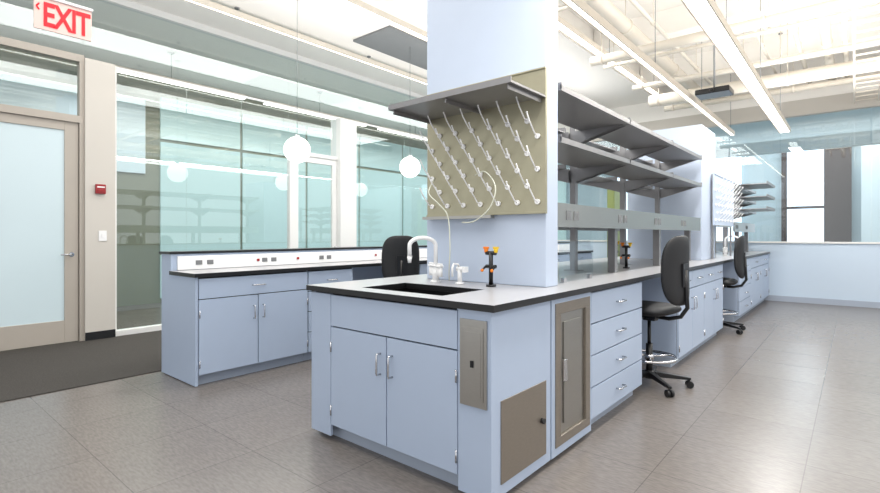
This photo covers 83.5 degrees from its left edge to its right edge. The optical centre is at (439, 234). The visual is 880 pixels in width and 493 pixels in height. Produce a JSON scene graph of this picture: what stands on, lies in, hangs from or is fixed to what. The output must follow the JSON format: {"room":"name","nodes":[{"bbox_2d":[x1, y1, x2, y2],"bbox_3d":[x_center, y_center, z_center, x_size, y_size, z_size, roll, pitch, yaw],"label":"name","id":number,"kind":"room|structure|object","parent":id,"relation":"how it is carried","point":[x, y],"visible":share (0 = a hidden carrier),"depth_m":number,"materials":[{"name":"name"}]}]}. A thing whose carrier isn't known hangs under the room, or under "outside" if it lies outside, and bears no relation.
{"room":"science laboratory","nodes":[
{"label":"science laboratory","id":0,"kind":"room"},
{"bbox_2d":[84,58,114,340],"bbox_3d":[-4.033,-0.405,5.814,0.180,3.250,0.300,0,0,40],"label":"wall pier","id":1,"kind":"object","parent":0,"point":[99,76],"visible":0.71,"depth_m":5.74,"materials":[{"name":"paint"}]},
{"bbox_2d":[0,104,79,122],"bbox_3d":[-4.458,-1.320,5.294,0.100,0.080,0.955,0,0,40],"label":"frame","id":2,"kind":"object","parent":1,"relation":"attached to","point":[4,108],"visible":1,"depth_m":5.34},
{"bbox_2d":[0,36,83,62],"bbox_3d":[-5.474,-2.020,4.087,0.100,0.080,4.200,0,0,40],"label":"frame","id":3,"kind":"object","parent":1,"relation":"attached to","point":[5,42],"visible":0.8,"depth_m":5.36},
{"bbox_2d":[77,62,83,340],"bbox_3d":[-4.136,-0.380,5.676,0.100,3.200,0.045,0,0,40],"label":"frame","id":4,"kind":"object","parent":1,"relation":"attached to","point":[80,65],"visible":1,"depth_m":5.65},
{"bbox_2d":[0,112,77,350],"bbox_3d":[-4.436,-0.036,5.275,0.101,2.488,0.945,0,0,40],"label":"door","id":5,"kind":"structure","parent":4,"relation":"attached to","point":[39,156],"depth_m":5.37,"materials":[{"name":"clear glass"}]},
{"bbox_2d":[85,329,115,340],"bbox_3d":[-3.960,1.166,5.753,0.010,0.092,0.300,0,0,40],"label":"baseboard","id":6,"kind":"object","parent":1,"relation":"attached to","point":[96,335],"visible":1,"depth_m":5.75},
{"bbox_2d":[95,184,105,193],"bbox_3d":[-3.949,-0.535,5.737,0.045,0.110,0.100,0,0,40],"label":"fire alarm","id":7,"kind":"object","parent":1,"relation":"attached to","point":[99,188],"visible":1,"depth_m":5.72,"materials":[{"name":"red plastic"}]},
{"bbox_2d":[99,231,106,240],"bbox_3d":[-3.945,0.010,5.767,0.014,0.120,0.080,0,0,40],"label":"light switch","id":8,"kind":"object","parent":1,"relation":"attached to","point":[102,234],"visible":1,"depth_m":5.77,"materials":[{"name":"white plastic"}]},
{"bbox_2d":[115,68,116,330],"bbox_3d":[-3.919,-0.425,5.934,0.060,3.150,0.030,0,0,40],"label":"frame","id":9,"kind":"object","parent":1,"relation":"attached to","point":[115,68],"visible":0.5,"depth_m":5.92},
{"bbox_2d":[115,66,426,138],"bbox_3d":[-1.030,-2.015,9.365,0.024,0.030,9.000,0,0,40],"label":"frame","id":10,"kind":"object","parent":1,"relation":"attached to","point":[117,68],"visible":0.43,"depth_m":7.17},
{"bbox_2d":[0,47,426,306],"bbox_3d":[-3.356,-0.830,10.997,0.100,4.100,17.500,0,0,40],"label":"wall","id":11,"kind":"structure","parent":0,"point":[138,195],"depth_m":8.76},
{"bbox_2d":[0,72,144,173],"bbox_3d":[-7.038,-1.730,6.515,0.040,1.300,5.700,0,0,40],"label":"window","id":12,"kind":"structure","parent":11,"relation":"in","point":[15,90],"depth_m":7.88,"materials":[{"name":"clear glass"}]},
{"bbox_2d":[160,255,161,297],"bbox_3d":[-4.558,0.750,9.460,0.040,0.780,1.500,0,0,40],"label":"window","id":13,"kind":"structure","parent":11,"relation":"in","point":[160,255],"depth_m":8.88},
{"bbox_2d":[160,142,239,250],"bbox_3d":[-4.558,-0.680,9.460,0.040,2.000,1.500,0,0,40],"label":"window","id":14,"kind":"structure","parent":11,"relation":"in","point":[200,186],"depth_m":9.38,"materials":[{"name":"glass"}]},
{"bbox_2d":[160,97,239,149],"bbox_3d":[-4.558,-2.110,9.460,0.040,0.740,1.500,0,0,40],"label":"window","id":15,"kind":"structure","parent":11,"relation":"in","point":[181,121],"depth_m":9.38,"materials":[{"name":"glass"}]},
{"bbox_2d":[242,153,305,248],"bbox_3d":[-3.553,-0.680,10.653,0.040,2.000,1.500,0,0,40],"label":"window","id":16,"kind":"structure","parent":11,"relation":"in","point":[264,178],"depth_m":10.50,"materials":[{"name":"glass"}]},
{"bbox_2d":[242,114,305,155],"bbox_3d":[-3.553,-2.110,10.653,0.040,0.740,1.500,0,0,40],"label":"window","id":17,"kind":"structure","parent":11,"relation":"in","point":[259,134],"depth_m":10.49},
{"bbox_2d":[307,163,358,247],"bbox_3d":[-2.549,-0.680,11.846,0.040,2.000,1.500,0,0,40],"label":"window","id":18,"kind":"structure","parent":11,"relation":"in","point":[318,175],"depth_m":11.50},
{"bbox_2d":[307,127,358,165],"bbox_3d":[-2.549,-2.110,11.846,0.040,0.740,1.500,0,0,40],"label":"window","id":19,"kind":"structure","parent":11,"relation":"in","point":[319,140],"depth_m":11.53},
{"bbox_2d":[359,169,401,246],"bbox_3d":[-1.544,-0.680,13.040,0.040,2.000,1.500,0,0,40],"label":"window","id":20,"kind":"structure","parent":11,"relation":"in","point":[380,192],"depth_m":12.93,"materials":[{"name":"glass"}]},
{"bbox_2d":[359,137,401,171],"bbox_3d":[-1.544,-2.110,13.040,0.040,0.740,1.500,0,0,40],"label":"window","id":21,"kind":"structure","parent":11,"relation":"in","point":[376,154],"depth_m":12.96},
{"bbox_2d":[403,175,426,244],"bbox_3d":[-0.539,-0.680,14.233,0.040,2.000,1.500,0,0,40],"label":"window","id":22,"kind":"structure","parent":11,"relation":"in","point":[414,203],"depth_m":14.02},
{"bbox_2d":[403,145,426,175],"bbox_3d":[-0.539,-2.110,14.233,0.040,0.740,1.500,0,0,40],"label":"window","id":23,"kind":"structure","parent":11,"relation":"in","point":[417,153],"depth_m":14.14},
{"bbox_2d":[0,0,652,135],"bbox_3d":[-0.908,-2.920,8.935,6.500,0.120,17.500,0,0,40],"label":"ceiling","id":24,"kind":"structure","parent":0,"point":[120,36],"depth_m":7.68,"materials":[{"name":"paint"}]},
{"bbox_2d":[33,0,92,41],"bbox_3d":[-2.642,-2.132,3.460,0.040,1.454,0.342,0,0,40],"label":"exit sign","id":25,"kind":"object","parent":24,"relation":"hanging from","point":[62,17],"visible":1,"depth_m":3.45,"materials":[{"name":"white plastic"}]},
{"bbox_2d":[115,51,245,99],"bbox_3d":[-4.211,-2.619,7.730,0.120,0.479,2.400,0,0,40],"label":"light","id":26,"kind":"object","parent":24,"relation":"hanging from","point":[169,52],"visible":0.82,"depth_m":7.73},
{"bbox_2d":[117,70,244,99],"bbox_3d":[-4.211,-2.389,7.730,0.100,0.019,2.400,0,0,40],"label":"diffuser","id":27,"kind":"object","parent":26,"relation":"attached to","point":[119,71],"depth_m":7.81,"materials":[{"name":"plastic"}]},
{"bbox_2d":[98,0,423,98],"bbox_3d":[-2.479,-2.820,7.644,0.100,0.080,13.500,0,0,40],"label":"linear light","id":28,"kind":"object","parent":24,"relation":"attached to","point":[125,4],"visible":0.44,"depth_m":7.19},
{"bbox_2d":[284,134,310,162],"bbox_3d":[-1.714,-1.862,5.914,0.310,1.994,0.310,0,0,40],"label":"globe pendant","id":29,"kind":"object","parent":24,"relation":"hanging from","point":[296,149],"visible":1,"depth_m":5.81,"materials":[{"name":"white glass"}]},
{"bbox_2d":[185,0,426,84],"bbox_3d":[-0.912,-2.797,8.154,0.060,0.124,10.300,0,0,40],"label":"linear light","id":30,"kind":"object","parent":24,"relation":"hanging from","point":[208,4],"visible":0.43,"depth_m":6.87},
{"bbox_2d":[263,92,366,126],"bbox_3d":[-2.408,-2.619,9.871,0.120,0.479,2.400,0,0,40],"label":"light","id":31,"kind":"object","parent":24,"relation":"hanging from","point":[317,92],"visible":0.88,"depth_m":9.61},
{"bbox_2d":[263,103,365,126],"bbox_3d":[-2.408,-2.389,9.871,0.100,0.019,2.400,0,0,40],"label":"diffuser","id":32,"kind":"object","parent":31,"relation":"attached to","point":[263,103],"depth_m":9.66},
{"bbox_2d":[335,0,426,41],"bbox_3d":[0.274,-2.742,7.156,0.100,0.234,10.300,0,0,40],"label":"linear light","id":33,"kind":"object","parent":24,"relation":"hanging from","point":[359,5],"visible":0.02,"depth_m":6.01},
{"bbox_2d":[353,25,426,69],"bbox_3d":[-0.329,-2.845,7.729,0.780,0.029,2.000,0,0,40],"label":"ceiling panel","id":34,"kind":"object","parent":24,"relation":"in","point":[389,40],"visible":0.57,"depth_m":7.32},
{"bbox_2d":[377,126,426,139],"bbox_3d":[-0.604,-2.619,12.013,0.120,0.479,2.400,0,0,40],"label":"light","id":35,"kind":"object","parent":24,"relation":"hanging from","point":[379,126],"visible":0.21,"depth_m":11.57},
{"bbox_2d":[400,155,419,177],"bbox_3d":[-0.451,-1.862,7.413,0.310,1.994,0.310,0,0,40],"label":"globe pendant","id":36,"kind":"object","parent":24,"relation":"hanging from","point":[409,166],"visible":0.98,"depth_m":7.30,"materials":[{"name":"white glass"}]},
{"bbox_2d":[558,15,609,55],"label":"linear light","id":37,"kind":"object","parent":24,"relation":"hanging from","point":[565,27],"depth_m":6.74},
{"bbox_2d":[607,60,648,84],"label":"linear light","id":38,"kind":"object","parent":24,"relation":"hanging from","point":[625,70],"depth_m":8.23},
{"bbox_2d":[331,118,356,246],"bbox_3d":[-1.682,-0.388,8.614,0.270,3.215,0.350,0,0,40],"label":"partition column","id":39,"kind":"structure","parent":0,"point":[343,131],"depth_m":8.50,"materials":[{"name":"paint"}]},
{"bbox_2d":[309,153,337,159],"bbox_3d":[-2.061,-1.310,8.141,0.080,0.060,0.860,0,0,40],"label":"frame","id":40,"kind":"object","parent":39,"relation":"attached to","point":[311,154],"visible":0.64,"depth_m":8.22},
{"bbox_2d":[0,300,879,492],"bbox_3d":[2.037,1.270,6.455,14.200,0.100,17.500,0,0,40],"label":"floor","id":41,"kind":"structure","parent":0,"point":[789,403],"depth_m":3.08,"materials":[{"name":"tile"}]},
{"bbox_2d":[0,330,161,402],"bbox_3d":[-1.675,1.216,6.953,2.000,0.008,13.480,0,0,40],"label":"carpet","id":42,"kind":"object","parent":41,"relation":"on","point":[29,372],"visible":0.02,"depth_m":4.61,"materials":[{"name":"carpet"}]},
{"bbox_2d":[116,324,161,335],"bbox_3d":[-2.856,1.185,7.196,0.100,0.070,3.330,0,0,40],"label":"frame","id":43,"kind":"object","parent":41,"relation":"on","point":[127,331],"visible":0.07,"depth_m":6.10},
{"bbox_2d":[287,159,293,247],"bbox_3d":[-2.360,-0.095,7.785,0.080,2.490,0.070,0,0,40],"label":"frame","id":44,"kind":"object","parent":43,"relation":"on","point":[290,165],"visible":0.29,"depth_m":7.76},
{"bbox_2d":[294,156,336,247],"bbox_3d":[-2.039,-0.036,8.123,0.101,2.488,0.850,0,0,40],"label":"door","id":45,"kind":"structure","parent":44,"relation":"attached to","point":[333,163],"depth_m":8.38,"materials":[{"name":"white metal"}]},
{"bbox_2d":[198,271,307,384],"bbox_3d":[-1.762,0.781,4.478,0.496,0.878,1.028,0,0,40],"label":"base cabinet","id":46,"kind":"object","parent":41,"relation":"on","point":[250,323],"visible":0.94,"depth_m":4.29,"materials":[{"name":"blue metal"}]},
{"bbox_2d":[169,250,592,277],"bbox_3d":[0.369,0.324,7.033,0.495,0.032,7.765,0,0,40],"label":"countertop","id":47,"kind":"structure","parent":46,"relation":"on","point":[198,273],"depth_m":4.62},
{"bbox_2d":[304,268,352,360],"bbox_3d":[-1.250,0.781,5.086,0.496,0.878,0.548,0,0,40],"label":"base cabinet","id":48,"kind":"object","parent":41,"relation":"on","point":[342,274],"visible":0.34,"depth_m":4.84,"materials":[{"name":"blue metal"}]},
{"bbox_2d":[159,242,569,386],"bbox_3d":[0.277,0.678,7.117,0.685,1.067,7.775,0,0,40],"label":"lab bench","id":49,"kind":"object","parent":41,"relation":"on","point":[179,293],"visible":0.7,"depth_m":4.33,"materials":[{"name":"white plastic"}]},
{"bbox_2d":[312,291,457,485],"bbox_3d":[-0.186,0.781,2.872,1.143,0.878,0.596,0,0,40],"label":"base cabinet","id":50,"kind":"object","parent":41,"relation":"on","point":[385,372],"visible":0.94,"depth_m":2.61,"materials":[{"name":"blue metal"}]},
{"bbox_2d":[382,235,419,277],"bbox_3d":[-0.459,0.613,5.516,0.637,1.214,0.641,0,0,-10],"label":"chair","id":51,"kind":"object","parent":41,"relation":"on","point":[395,263],"visible":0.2,"depth_m":5.23,"materials":[{"name":"black plastic"}]},
{"bbox_2d":[419,263,426,274],"bbox_3d":[-0.081,0.781,6.474,0.496,0.878,0.998,0,0,40],"label":"base cabinet","id":52,"kind":"object","parent":41,"relation":"on","point":[422,266],"visible":0.04,"depth_m":6.00,"materials":[{"name":"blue metal"}]},
{"bbox_2d":[458,301,549,492],"bbox_3d":[0.336,0.781,2.440,0.209,0.878,0.574,0,0,40],"label":"base cabinet","id":53,"kind":"object","parent":41,"relation":"on","point":[504,356],"visible":0.89,"depth_m":2.28,"materials":[{"name":"metal"}]},
{"bbox_2d":[460,318,486,410],"bbox_3d":[0.149,0.583,2.238,0.150,0.395,0.014,0,0,40],"label":"dispenser","id":54,"kind":"object","parent":53,"relation":"on","point":[473,331],"depth_m":2.23,"materials":[{"name":"metal"}]},
{"bbox_2d":[558,254,568,261],"bbox_3d":[1.890,0.781,8.815,0.496,0.878,0.998,0,0,40],"label":"base cabinet","id":55,"kind":"object","parent":41,"relation":"on","point":[561,257],"visible":0.12,"depth_m":8.88,"materials":[{"name":"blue metal"}]},
{"bbox_2d":[550,292,590,459],"bbox_3d":[0.648,0.781,2.897,0.320,0.878,0.509,0,0,40],"label":"base cabinet","id":56,"kind":"object","parent":41,"relation":"on","point":[570,317],"visible":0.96,"depth_m":2.78,"materials":[{"name":"brown metal"}]},
{"bbox_2d":[569,252,591,260],"bbox_3d":[2.547,0.781,9.595,0.496,0.878,0.998,0,0,40],"label":"base cabinet","id":57,"kind":"object","parent":41,"relation":"on","point":[588,255],"visible":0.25,"depth_m":9.57,"materials":[{"name":"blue metal"}]},
{"bbox_2d":[607,189,619,257],"bbox_3d":[3.819,0.095,10.792,0.160,2.250,0.470,0,0,40],"label":"locker","id":58,"kind":"object","parent":41,"relation":"on","point":[613,197],"visible":0.06,"depth_m":10.65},
{"bbox_2d":[591,282,641,423],"bbox_3d":[1.027,0.781,3.528,0.586,0.878,0.938,0,0,40],"label":"base cabinet","id":59,"kind":"object","parent":41,"relation":"on","point":[616,314],"visible":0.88,"depth_m":3.31,"materials":[{"name":"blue metal"}]},
{"bbox_2d":[639,236,693,396],"bbox_3d":[1.697,0.613,4.011,0.637,1.214,0.641,0,0,-41],"label":"chair","id":60,"kind":"object","parent":41,"relation":"on","point":[675,255],"visible":0.78,"depth_m":3.78,"materials":[{"name":"black fabric"}]},
{"bbox_2d":[640,268,704,366],"bbox_3d":[2.299,0.781,5.039,0.586,0.878,0.988,0,0,40],"label":"base cabinet","id":61,"kind":"object","parent":41,"relation":"on","point":[679,337],"visible":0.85,"depth_m":4.67,"materials":[{"name":"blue metal"}]},
{"bbox_2d":[697,264,723,347],"bbox_3d":[2.931,0.781,5.790,0.586,0.878,0.968,0,0,40],"label":"base cabinet","id":62,"kind":"object","parent":41,"relation":"on","point":[713,275],"visible":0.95,"depth_m":5.60,"materials":[{"name":"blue metal"}]},
{"bbox_2d":[723,235,747,334],"bbox_3d":[3.583,0.613,6.343,0.641,1.214,0.637,0,0,36],"label":"chair","id":63,"kind":"object","parent":41,"relation":"on","point":[740,261],"visible":0.53,"depth_m":6.11,"materials":[{"name":"black plastic"}]},
{"bbox_2d":[723,258,750,321],"bbox_3d":[4.279,0.781,7.391,0.586,0.878,0.978,0,0,40],"label":"base cabinet","id":64,"kind":"object","parent":41,"relation":"on","point":[738,299],"visible":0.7,"depth_m":6.95,"materials":[{"name":"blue metal"}]},
{"bbox_2d":[746,256,760,312],"bbox_3d":[4.918,0.781,8.150,0.586,0.878,0.998,0,0,40],"label":"base cabinet","id":65,"kind":"object","parent":41,"relation":"on","point":[755,261],"visible":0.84,"depth_m":7.96,"materials":[{"name":"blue metal"}]},
{"bbox_2d":[756,254,768,305],"bbox_3d":[5.580,0.781,8.935,0.586,0.878,1.048,0,0,40],"label":"base cabinet","id":66,"kind":"object","parent":41,"relation":"on","point":[764,259],"visible":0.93,"depth_m":8.75,"materials":[{"name":"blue metal"}]},
{"bbox_3d":[0.112,0.781,3.716,0.585,0.878,1.028,0,0,40],"label":"base cabinet","id":67,"kind":"object","parent":41,"relation":"on","visible":0},
{"bbox_2d":[306,251,769,312],"bbox_3d":[2.660,0.324,6.104,1.385,0.032,9.175,0,0,40],"label":"countertop","id":68,"kind":"structure","parent":67,"relation":"on","point":[475,296],"depth_m":3.01,"materials":[{"name":"stone"}]},
{"bbox_2d":[390,288,457,295],"bbox_3d":[-0.105,0.451,2.840,0.640,0.219,0.390,0,0,40],"label":"sink","id":69,"kind":"object","parent":68,"relation":"in","point":[412,290],"visible":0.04,"depth_m":3.08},
{"bbox_2d":[407,236,443,282],"bbox_3d":[-0.102,0.156,3.197,0.232,0.303,0.214,0,0,-22],"label":"faucet","id":70,"kind":"object","parent":68,"relation":"on","point":[435,268],"visible":1,"depth_m":3.19,"materials":[{"name":"white plastic"}]},
{"bbox_2d":[451,263,467,283],"bbox_3d":[0.117,0.240,3.070,0.080,0.137,0.110,0,0,40],"label":"water tap","id":71,"kind":"object","parent":68,"relation":"on","point":[460,269],"visible":1,"depth_m":3.08,"materials":[{"name":"white metal"}]},
{"bbox_2d":[480,247,498,286],"bbox_3d":[0.297,0.189,2.938,0.106,0.238,0.082,0,0,40],"label":"gas valve","id":72,"kind":"object","parent":68,"relation":"on","point":[490,266],"visible":1,"depth_m":2.93,"materials":[{"name":"black plastic"}]},
{"bbox_2d":[427,0,557,286],"bbox_3d":[0.312,-1.482,3.235,0.930,3.577,0.150,0,0,40],"label":"column","id":73,"kind":"structure","parent":68,"relation":"on","point":[469,42],"depth_m":3.08,"materials":[{"name":"paint"}]},
{"bbox_2d":[388,66,546,219],"bbox_3d":[0.146,-0.540,3.011,0.915,0.870,0.398,0,0,40],"label":"drying rack","id":74,"kind":"object","parent":73,"relation":"attached to","point":[497,127],"visible":1,"depth_m":3.05,"materials":[{"name":"metal"}]},
{"bbox_2d":[428,179,450,280],"bbox_3d":[-0.002,-0.040,3.244,0.117,0.686,0.242,0,0,-43],"label":"hose","id":75,"kind":"object","parent":74,"relation":"attached to","point":[433,179],"visible":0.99,"depth_m":3.16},
{"bbox_2d":[388,75,544,119],"bbox_3d":[0.139,-0.814,3.002,0.915,0.033,0.376,0,0,40],"label":"shelf","id":76,"kind":"object","parent":74,"relation":"attached to","point":[485,96],"depth_m":2.94,"materials":[{"name":"metal"}]},
{"bbox_2d":[462,171,495,222],"bbox_3d":[0.247,-0.233,3.011,0.078,0.318,0.340,0,0,-26],"label":"hose","id":77,"kind":"object","parent":74,"relation":"hanging from","point":[480,171],"visible":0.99,"depth_m":2.91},
{"bbox_2d":[561,274,591,282],"bbox_3d":[0.927,0.172,3.337,0.024,0.270,0.520,0,0,40],"label":"outlet","id":78,"kind":"object","parent":68,"relation":"on","point":[588,276],"visible":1,"depth_m":3.19,"materials":[{"name":"grey metal"}]},
{"bbox_2d":[620,243,631,268],"bbox_3d":[1.717,0.189,4.554,0.106,0.238,0.082,0,0,40],"label":"gas valve","id":79,"kind":"object","parent":68,"relation":"on","point":[627,256],"visible":0.99,"depth_m":4.55,"materials":[{"name":"black plastic"}]},
{"bbox_2d":[558,82,701,272],"bbox_3d":[1.546,-0.316,4.738,0.980,1.248,3.660,0,0,40],"label":"shelving unit","id":80,"kind":"object","parent":68,"relation":"on","point":[587,160],"visible":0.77,"depth_m":4.27,"materials":[{"name":"metal"}]},
{"bbox_2d":[566,211,571,219],"bbox_3d":[0.825,-0.125,3.149,0.006,0.060,0.070,0,0,40],"label":"outlet","id":81,"kind":"object","parent":80,"relation":"attached to","point":[568,213],"depth_m":3.14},
{"bbox_2d":[711,173,743,258],"bbox_3d":[3.947,-0.244,6.743,0.176,1.103,1.300,0,0,40],"label":"drying rack","id":82,"kind":"object","parent":68,"relation":"on","point":[722,188],"visible":1,"depth_m":6.56,"materials":[{"name":"white plastic"}]},
{"bbox_2d":[722,235,738,254],"bbox_3d":[4.331,0.156,7.391,0.197,0.303,0.234,0,0,-22],"label":"faucet","id":83,"kind":"object","parent":68,"relation":"on","point":[725,249],"visible":0.83,"depth_m":7.42,"materials":[{"name":"white metal"}]},
{"bbox_2d":[715,182,755,254],"bbox_3d":[4.753,-0.246,8.548,0.980,1.108,2.000,0,0,40],"label":"shelving unit","id":84,"kind":"object","parent":68,"relation":"on","point":[738,227],"visible":0.25,"depth_m":8.50,"materials":[{"name":"metal"}]},
{"bbox_2d":[735,181,774,191],"bbox_3d":[4.911,-0.750,7.663,0.400,0.080,0.950,0,0,40],"label":"shelf","id":85,"kind":"object","parent":84,"relation":"attached to","point":[767,185],"visible":0.95,"depth_m":7.62,"materials":[{"name":"metal"}]},
{"bbox_2d":[735,194,774,203],"bbox_3d":[4.911,-0.560,7.663,0.400,0.080,0.950,0,0,40],"label":"shelf","id":86,"kind":"object","parent":84,"relation":"attached to","point":[767,197],"visible":0.9,"depth_m":7.56,"materials":[{"name":"metal"}]},
{"bbox_2d":[735,206,774,213],"bbox_3d":[4.911,-0.380,7.663,0.400,0.080,0.950,0,0,40],"label":"shelf","id":87,"kind":"object","parent":84,"relation":"attached to","point":[767,208],"visible":0.9,"depth_m":7.65,"materials":[{"name":"metal"}]},
{"bbox_2d":[627,124,714,259],"bbox_3d":[3.066,-0.516,6.537,0.890,1.647,0.750,0,0,40],"label":"wall","id":88,"kind":"structure","parent":0,"point":[695,202],"depth_m":6.14,"materials":[{"name":"paint"}]},
{"bbox_2d":[558,241,879,301],"bbox_3d":[6.244,0.685,9.201,11.300,1.070,0.120,0,0,40],"label":"wall","id":89,"kind":"structure","parent":0,"point":[810,270],"depth_m":8.73,"materials":[{"name":"paint"}]},
{"bbox_2d":[558,240,879,243],"bbox_3d":[6.244,0.135,9.201,11.300,0.030,0.180,0,0,40],"label":"sill","id":90,"kind":"structure","parent":89,"relation":"on","point":[558,240],"depth_m":9.05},
{"bbox_2d":[764,295,879,307],"bbox_3d":[6.202,1.170,9.150,11.300,0.100,0.012,0,0,40],"label":"baseboard","id":91,"kind":"structure","parent":89,"relation":"attached to","point":[868,304],"depth_m":8.67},
{"bbox_2d":[558,46,879,141],"bbox_3d":[6.244,-2.720,9.201,11.300,1.120,0.120,0,0,40],"label":"wall","id":92,"kind":"structure","parent":0,"point":[638,113],"depth_m":9.22,"materials":[{"name":"paint"}]},
{"bbox_2d":[562,0,879,65],"bbox_3d":[4.523,-3.330,4.362,7.700,0.100,17.500,0,0,40],"label":"ceiling","id":93,"kind":"structure","parent":0,"point":[632,12],"depth_m":7.40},
{"bbox_2d":[558,0,594,11],"bbox_3d":[3.469,-2.865,3.615,6.350,0.827,0.056,0,0,40],"label":"pipe","id":94,"kind":"object","parent":93,"relation":"hanging from","point":[563,8],"visible":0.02,"depth_m":5.36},
{"bbox_2d":[558,5,657,88],"bbox_3d":[1.559,-3.130,6.858,0.050,0.300,17.500,0,0,40],"label":"trim","id":95,"kind":"structure","parent":93,"relation":"hanging from","point":[566,15],"depth_m":7.54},
{"bbox_2d":[560,0,734,135],"bbox_3d":[3.064,-2.552,6.309,0.070,1.454,7.200,0,0,40],"label":"linear light","id":96,"kind":"object","parent":93,"relation":"hanging from","point":[580,7],"visible":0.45,"depth_m":5.16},
{"bbox_2d":[587,0,708,100],"bbox_3d":[1.950,-2.955,5.887,0.196,0.647,10.519,0,0,40],"label":"pipe","id":97,"kind":"object","parent":93,"relation":"hanging from","point":[606,9],"visible":0.73,"depth_m":6.52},
{"bbox_2d":[645,87,663,94],"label":"linear light","id":98,"kind":"object","parent":93,"relation":"hanging from","point":[652,90],"depth_m":9.21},
{"bbox_2d":[629,0,712,84],"bbox_3d":[2.218,-2.963,5.662,0.066,0.632,10.519,0,0,40],"label":"pipe","id":99,"kind":"object","parent":93,"relation":"hanging from","point":[634,3],"visible":0.77,"depth_m":6.43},
{"bbox_2d":[594,0,828,52],"bbox_3d":[5.448,-3.090,5.531,7.590,0.379,0.400,0,0,40],"label":"ceiling beam","id":100,"kind":"structure","parent":93,"relation":"attached to","point":[677,21],"depth_m":7.00,"materials":[{"name":"paint"}]},
{"bbox_2d":[695,0,733,99],"bbox_3d":[3.606,-2.559,6.487,0.400,1.439,0.350,0,0,40],"label":"ceiling projector","id":101,"kind":"object","parent":93,"relation":"hanging from","point":[725,90],"visible":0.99,"depth_m":6.46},
{"bbox_2d":[590,0,879,65],"bbox_3d":[4.564,-2.825,4.916,6.350,0.907,0.136,0,0,40],"label":"pipe","id":102,"kind":"object","parent":93,"relation":"hanging from","point":[763,21],"visible":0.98,"depth_m":5.69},
{"bbox_2d":[681,0,790,132],"bbox_3d":[2.799,-2.527,4.768,0.160,1.504,9.900,0,0,40],"label":"linear light","id":103,"kind":"object","parent":93,"relation":"hanging from","point":[706,13],"visible":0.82,"depth_m":4.89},
{"bbox_2d":[603,0,879,68],"bbox_3d":[4.854,-2.863,5.260,6.350,0.832,0.066,0,0,40],"label":"pipe","id":104,"kind":"object","parent":93,"relation":"hanging from","point":[769,29],"visible":0.91,"depth_m":5.99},
{"bbox_2d":[632,23,879,90],"bbox_3d":[5.659,-2.845,6.216,6.350,0.867,0.096,0,0,40],"label":"pipe","id":105,"kind":"object","parent":93,"relation":"hanging from","point":[780,60],"visible":0.89,"depth_m":6.94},
{"bbox_2d":[738,0,777,73],"bbox_3d":[2.907,-3.026,5.082,0.056,0.507,10.519,0,0,40],"label":"pipe","id":106,"kind":"object","parent":93,"relation":"hanging from","point":[741,3],"visible":0.55,"depth_m":7.02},
{"bbox_2d":[640,14,879,86],"bbox_3d":[6.865,-3.090,7.214,7.590,0.379,0.400,0,0,40],"label":"ceiling beam","id":107,"kind":"structure","parent":93,"relation":"attached to","point":[810,39],"depth_m":8.10,"materials":[{"name":"metal"}]},
{"bbox_2d":[648,23,879,106],"bbox_3d":[6.239,-2.796,6.904,6.350,0.967,0.216,0,0,40],"label":"pipe","id":108,"kind":"object","parent":93,"relation":"hanging from","point":[787,78],"visible":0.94,"depth_m":7.53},
{"bbox_2d":[664,62,879,111],"bbox_3d":[6.819,-2.841,7.593,6.350,0.877,0.116,0,0,40],"label":"pipe","id":109,"kind":"object","parent":93,"relation":"hanging from","point":[849,80],"visible":0.86,"depth_m":8.32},
{"bbox_2d":[782,0,811,83],"bbox_3d":[3.236,-2.986,4.805,0.076,0.587,10.519,0,0,40],"label":"pipe","id":110,"kind":"object","parent":93,"relation":"hanging from","point":[786,3],"visible":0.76,"depth_m":6.80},
{"bbox_2d":[814,0,836,80],"bbox_3d":[3.480,-2.946,4.599,0.136,0.667,10.519,0,0,40],"label":"pipe","id":111,"kind":"object","parent":93,"relation":"hanging from","point":[824,26],"visible":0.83,"depth_m":6.55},
{"bbox_2d":[841,8,849,77],"bbox_3d":[3.633,-2.936,4.470,0.076,0.687,10.519,0,0,40],"label":"pipe","id":112,"kind":"object","parent":93,"relation":"hanging from","point":[844,20],"visible":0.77,"depth_m":6.40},
{"bbox_2d":[852,0,879,103],"bbox_3d":[3.940,-2.749,4.461,0.320,1.059,9.900,0,0,40],"label":"cable tray","id":113,"kind":"object","parent":93,"relation":"hanging from","point":[854,3],"visible":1,"depth_m":6.08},
{"bbox_2d":[566,107,879,241],"bbox_3d":[7.383,-1.030,12.804,14.200,4.500,0.100,0,0,40],"label":"wall","id":114,"kind":"structure","parent":0,"point":[767,167],"depth_m":12.12,"materials":[{"name":"paint"}]},
{"bbox_2d":[558,163,565,239],"bbox_3d":[3.099,-0.630,16.216,2.250,3.500,0.040,0,0,40],"label":"window","id":115,"kind":"structure","parent":114,"relation":"in","point":[561,185],"depth_m":15.57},
{"bbox_2d":[617,157,741,240],"bbox_3d":[6.394,-0.930,13.493,3.200,2.300,0.040,0,0,40],"label":"window","id":116,"kind":"structure","parent":114,"relation":"in","point":[733,165],"depth_m":12.63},
{"bbox_2d":[781,147,851,241],"bbox_3d":[8.752,-0.580,11.495,1.300,3.200,0.140,0,0,40],"label":"window","id":117,"kind":"structure","parent":114,"relation":"in","point":[805,169],"depth_m":11.33,"materials":[{"name":"glass"}]},
{"bbox_2d":[787,206,823,241],"bbox_3d":[8.619,0.070,11.633,0.700,1.500,0.100,0,0,40],"label":"window","id":118,"kind":"structure","parent":117,"relation":"attached to","point":[803,225],"depth_m":11.61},
{"bbox_2d":[715,130,879,158],"bbox_3d":[7.860,-1.855,9.723,5.500,0.250,0.200,0,0,40],"label":"trim","id":119,"kind":"structure","parent":0,"point":[863,138],"depth_m":10.03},
{"bbox_2d":[861,144,879,241],"bbox_3d":[9.934,-0.630,9.702,2.500,2.700,0.040,0,0,40],"label":"window","id":120,"kind":"structure","parent":0,"point":[870,154],"depth_m":10.40,"materials":[{"name":"clear glass"}]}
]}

